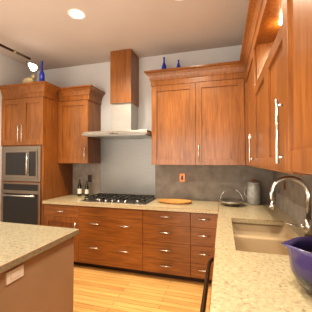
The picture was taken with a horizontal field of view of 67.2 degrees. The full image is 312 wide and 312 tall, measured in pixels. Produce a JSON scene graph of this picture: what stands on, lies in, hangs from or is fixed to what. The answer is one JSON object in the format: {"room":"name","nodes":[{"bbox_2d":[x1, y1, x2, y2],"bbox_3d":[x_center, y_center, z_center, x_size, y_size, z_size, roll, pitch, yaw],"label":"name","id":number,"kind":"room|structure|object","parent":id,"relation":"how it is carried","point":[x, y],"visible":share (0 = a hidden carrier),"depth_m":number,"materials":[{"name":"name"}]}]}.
{"room":"kitchen","nodes":[
{"label":"kitchen","id":0,"kind":"room"},
{"bbox_2d":[0,53,35,221],"bbox_3d":[-2.891,-0.015,0.724,0.100,2.900,6.700,0,-1,16],"label":"wall","id":1,"kind":"structure","parent":0,"point":[13,71],"depth_m":3.35,"materials":[{"name":"paint"}]},
{"bbox_2d":[0,0,248,70],"bbox_3d":[-1.151,-1.525,0.260,3.720,0.100,6.700,0,-1,16],"label":"ceiling","id":2,"kind":"structure","parent":0,"point":[51,34],"depth_m":2.63,"materials":[{"name":"paint"}]},
{"bbox_2d":[0,44,36,70],"bbox_3d":[-1.765,-1.271,1.727,0.635,0.345,2.608,0,-1,16],"label":"track light","id":3,"kind":"object","parent":2,"relation":"attached to","point":[33,67],"visible":1,"depth_m":2.93,"materials":[{"name":"brown metal"}]},
{"bbox_2d":[67,9,85,19],"bbox_3d":[-0.798,-1.428,2.373,0.178,0.004,0.178,0,-1,7],"label":"recessed light","id":4,"kind":"object","parent":2,"relation":"in","point":[77,14],"depth_m":2.37,"materials":[{"name":"white"}]},
{"bbox_2d":[73,264,210,311],"bbox_3d":[-1.151,1.425,0.198,3.720,0.200,6.700,0,-1,16],"label":"floor","id":5,"kind":"structure","parent":0,"point":[95,289],"depth_m":2.36,"materials":[{"name":"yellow wood"}]},
{"bbox_2d":[0,81,72,225],"bbox_3d":[-1.679,0.223,3.390,0.766,2.336,0.696,0,-1,16],"label":"tall cabinet","id":6,"kind":"object","parent":5,"relation":"on","point":[35,173],"visible":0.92,"depth_m":3.13,"materials":[{"name":"brown wood"}]},
{"bbox_2d":[22,74,35,82],"bbox_3d":[-1.710,-1.021,3.165,0.198,0.142,0.120,0,-1,16],"label":"bird figurine","id":7,"kind":"object","parent":6,"relation":"on","point":[29,79],"visible":0.75,"depth_m":3.12,"materials":[{"name":"beige ceramic"}]},
{"bbox_2d":[39,61,44,80],"bbox_3d":[-1.536,-1.115,3.169,0.068,0.330,0.066,0,-1,16],"label":"bottle","id":8,"kind":"object","parent":6,"relation":"on","point":[41,76],"visible":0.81,"depth_m":3.15,"materials":[{"name":"blue glass"}]},
{"bbox_2d":[0,222,78,311],"bbox_3d":[-1.524,0.934,0.897,1.345,0.810,2.180,0,-1,16],"label":"kitchen island","id":9,"kind":"object","parent":5,"relation":"on","point":[36,268],"visible":1,"depth_m":1.47,"materials":[{"name":"brown"}]},
{"bbox_2d":[42,194,87,264],"bbox_3d":[-1.118,1.003,3.254,0.526,0.770,0.618,0,-1,16],"label":"base cabinet","id":10,"kind":"object","parent":5,"relation":"on","point":[63,212],"depth_m":2.96,"materials":[{"name":"brown wood"}]},
{"bbox_2d":[77,179,81,195],"bbox_3d":[-1.112,0.462,3.421,0.062,0.240,0.061,0,-1,16],"label":"wine bottle","id":11,"kind":"object","parent":10,"relation":"on","point":[79,190],"visible":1,"depth_m":3.40,"materials":[{"name":"black glass"}]},
{"bbox_2d":[85,181,88,195],"bbox_3d":[-1.008,0.472,3.422,0.058,0.220,0.057,0,-1,16],"label":"wine bottle","id":12,"kind":"object","parent":10,"relation":"on","point":[86,190],"visible":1,"depth_m":3.40,"materials":[{"name":"black glass"}]},
{"bbox_2d":[78,198,157,273],"bbox_3d":[-0.499,1.000,3.078,0.899,0.770,0.618,0,-1,16],"label":"base cabinet","id":13,"kind":"object","parent":5,"relation":"on","point":[110,234],"depth_m":2.77,"materials":[{"name":"brown wood"}]},
{"bbox_2d":[80,193,155,204],"bbox_3d":[-0.479,0.552,3.067,0.870,0.045,0.480,0,-1,16],"label":"cooktop","id":14,"kind":"object","parent":13,"relation":"in","point":[126,199],"visible":1,"depth_m":2.98,"materials":[{"name":"silver metal"}]},
{"bbox_2d":[142,198,197,279],"bbox_3d":[0.193,0.996,2.881,0.540,0.770,0.618,0,-1,16],"label":"base cabinet","id":15,"kind":"object","parent":5,"relation":"on","point":[165,227],"depth_m":2.59,"materials":[{"name":"brown wood"}]},
{"bbox_2d":[158,199,191,203],"bbox_3d":[0.226,0.555,2.861,0.430,0.030,0.236,0,-1,16],"label":"wood board","id":16,"kind":"object","parent":15,"relation":"on","point":[174,201],"visible":1,"depth_m":2.87,"materials":[{"name":"orange wood"}]},
{"bbox_2d":[190,202,221,289],"bbox_3d":[0.591,0.993,2.767,0.289,0.770,0.618,0,-1,16],"label":"base cabinet","id":17,"kind":"object","parent":5,"relation":"on","point":[204,216],"depth_m":2.48,"materials":[{"name":"brown wood"}]},
{"bbox_2d":[219,189,244,205],"bbox_3d":[0.869,0.473,2.711,0.290,0.189,0.290,0,-1,16],"label":"fruit bowl","id":18,"kind":"object","parent":17,"relation":"on","point":[230,202],"visible":1,"depth_m":2.70,"materials":[{"name":"silver metal"}]},
{"bbox_2d":[244,179,260,204],"bbox_3d":[1.133,0.418,2.772,0.187,0.300,0.150,0,-1,16],"label":"ceramic crock","id":19,"kind":"object","parent":17,"relation":"on","point":[253,196],"visible":1,"depth_m":2.71,"materials":[{"name":"ceramic"}]},
{"bbox_2d":[214,218,301,265],"bbox_3d":[0.737,0.686,1.667,0.556,0.200,0.850,0,-1,16],"label":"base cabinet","id":20,"kind":"object","parent":5,"relation":"on","point":[237,257],"depth_m":1.72,"materials":[{"name":"stone"}]},
{"bbox_2d":[269,176,311,236],"bbox_3d":[0.904,0.338,1.580,0.268,0.410,0.056,0,-1,16],"label":"faucet","id":21,"kind":"object","parent":20,"relation":"on","point":[307,226],"visible":0.94,"depth_m":1.55,"materials":[{"name":"silver metal"}]},
{"bbox_2d":[222,214,297,229],"bbox_3d":[0.941,0.982,2.227,0.598,0.770,0.270,0,-1,16],"label":"base cabinet","id":22,"kind":"object","parent":5,"relation":"on","point":[237,217],"depth_m":2.08,"materials":[{"name":"stone"}]},
{"bbox_2d":[210,258,311,311],"bbox_3d":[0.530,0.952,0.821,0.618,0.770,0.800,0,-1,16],"label":"countertop","id":23,"kind":"structure","parent":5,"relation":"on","point":[240,284],"depth_m":0.94,"materials":[{"name":"stone"}]},
{"bbox_2d":[281,236,311,294],"bbox_3d":[0.645,0.438,0.903,0.297,0.181,0.267,0,-1,16],"label":"bowl","id":24,"kind":"object","parent":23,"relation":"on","point":[299,249],"visible":1,"depth_m":0.89,"materials":[{"name":"purple ceramic"}]},
{"bbox_2d":[36,45,266,202],"bbox_3d":[-0.247,0.041,3.402,3.480,2.900,0.100,0,-1,16],"label":"wall","id":25,"kind":"structure","parent":0,"point":[97,75],"depth_m":3.36,"materials":[{"name":"paint"}]},
{"bbox_2d":[57,84,104,162],"bbox_3d":[-1.078,-0.420,3.383,0.555,1.051,0.406,0,-1,16],"label":"upper cabinet","id":26,"kind":"object","parent":25,"relation":"attached to","point":[79,110],"visible":0.98,"depth_m":3.27,"materials":[{"name":"brown wood"}]},
{"bbox_2d":[82,49,151,138],"bbox_3d":[-0.465,-0.832,3.167,0.892,1.160,0.501,0,-1,16],"label":"range hood","id":27,"kind":"object","parent":25,"relation":"attached to","point":[124,83],"visible":0.85,"depth_m":3.13,"materials":[{"name":"brown wood"}]},
{"bbox_2d":[152,68,187,164],"bbox_3d":[0.288,-0.470,3.025,0.617,1.166,0.348,0,-1,16],"label":"upper cabinet","id":28,"kind":"object","parent":25,"relation":"attached to","point":[170,85],"depth_m":2.88,"materials":[{"name":"brown wood"}]},
{"bbox_2d":[162,57,166,68],"bbox_3d":[0.107,-1.176,3.098,0.068,0.250,0.066,0,-1,16],"label":"bottle","id":29,"kind":"object","parent":28,"relation":"on","point":[164,66],"visible":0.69,"depth_m":3.08,"materials":[{"name":"blue glass"}]},
{"bbox_2d":[73,138,311,224],"bbox_3d":[-0.394,0.128,1.621,2.826,0.828,3.398,0,-1,16],"label":"backsplash","id":30,"kind":"structure","parent":25,"relation":"attached to","point":[124,166],"depth_m":3.20,"materials":[{"name":"grey tile"}]},
{"bbox_2d":[188,61,235,164],"bbox_3d":[0.749,-0.473,2.856,0.640,1.166,0.420,0,-1,16],"label":"upper cabinet","id":31,"kind":"object","parent":25,"relation":"attached to","point":[211,87],"depth_m":2.75,"materials":[{"name":"brown wood"}]},
{"bbox_2d":[236,16,251,165],"bbox_3d":[1.017,-0.487,2.195,0.419,1.166,0.890,0,-1,16],"label":"upper cabinet","id":32,"kind":"object","parent":25,"relation":"attached to","point":[244,65],"depth_m":2.57,"materials":[{"name":"brown wood"}]},
{"bbox_2d":[252,8,255,166],"bbox_3d":[0.876,-0.500,1.570,0.348,1.166,0.670,0,-1,16],"label":"upper cabinet","id":33,"kind":"object","parent":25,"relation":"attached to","point":[252,106],"depth_m":1.88,"materials":[{"name":"brown wood"}]},
{"bbox_2d":[256,0,283,172],"bbox_3d":[0.716,-0.511,1.064,0.378,1.166,0.669,0,-1,16],"label":"upper cabinet","id":34,"kind":"object","parent":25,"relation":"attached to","point":[269,13],"depth_m":1.35,"materials":[{"name":"brown wood"}]},
{"bbox_2d":[284,0,311,174],"bbox_3d":[0.558,-0.522,0.511,0.378,1.166,0.760,0,-1,16],"label":"upper cabinet","id":35,"kind":"object","parent":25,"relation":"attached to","point":[297,13],"depth_m":0.72,"materials":[{"name":"brown wood"}]}
]}

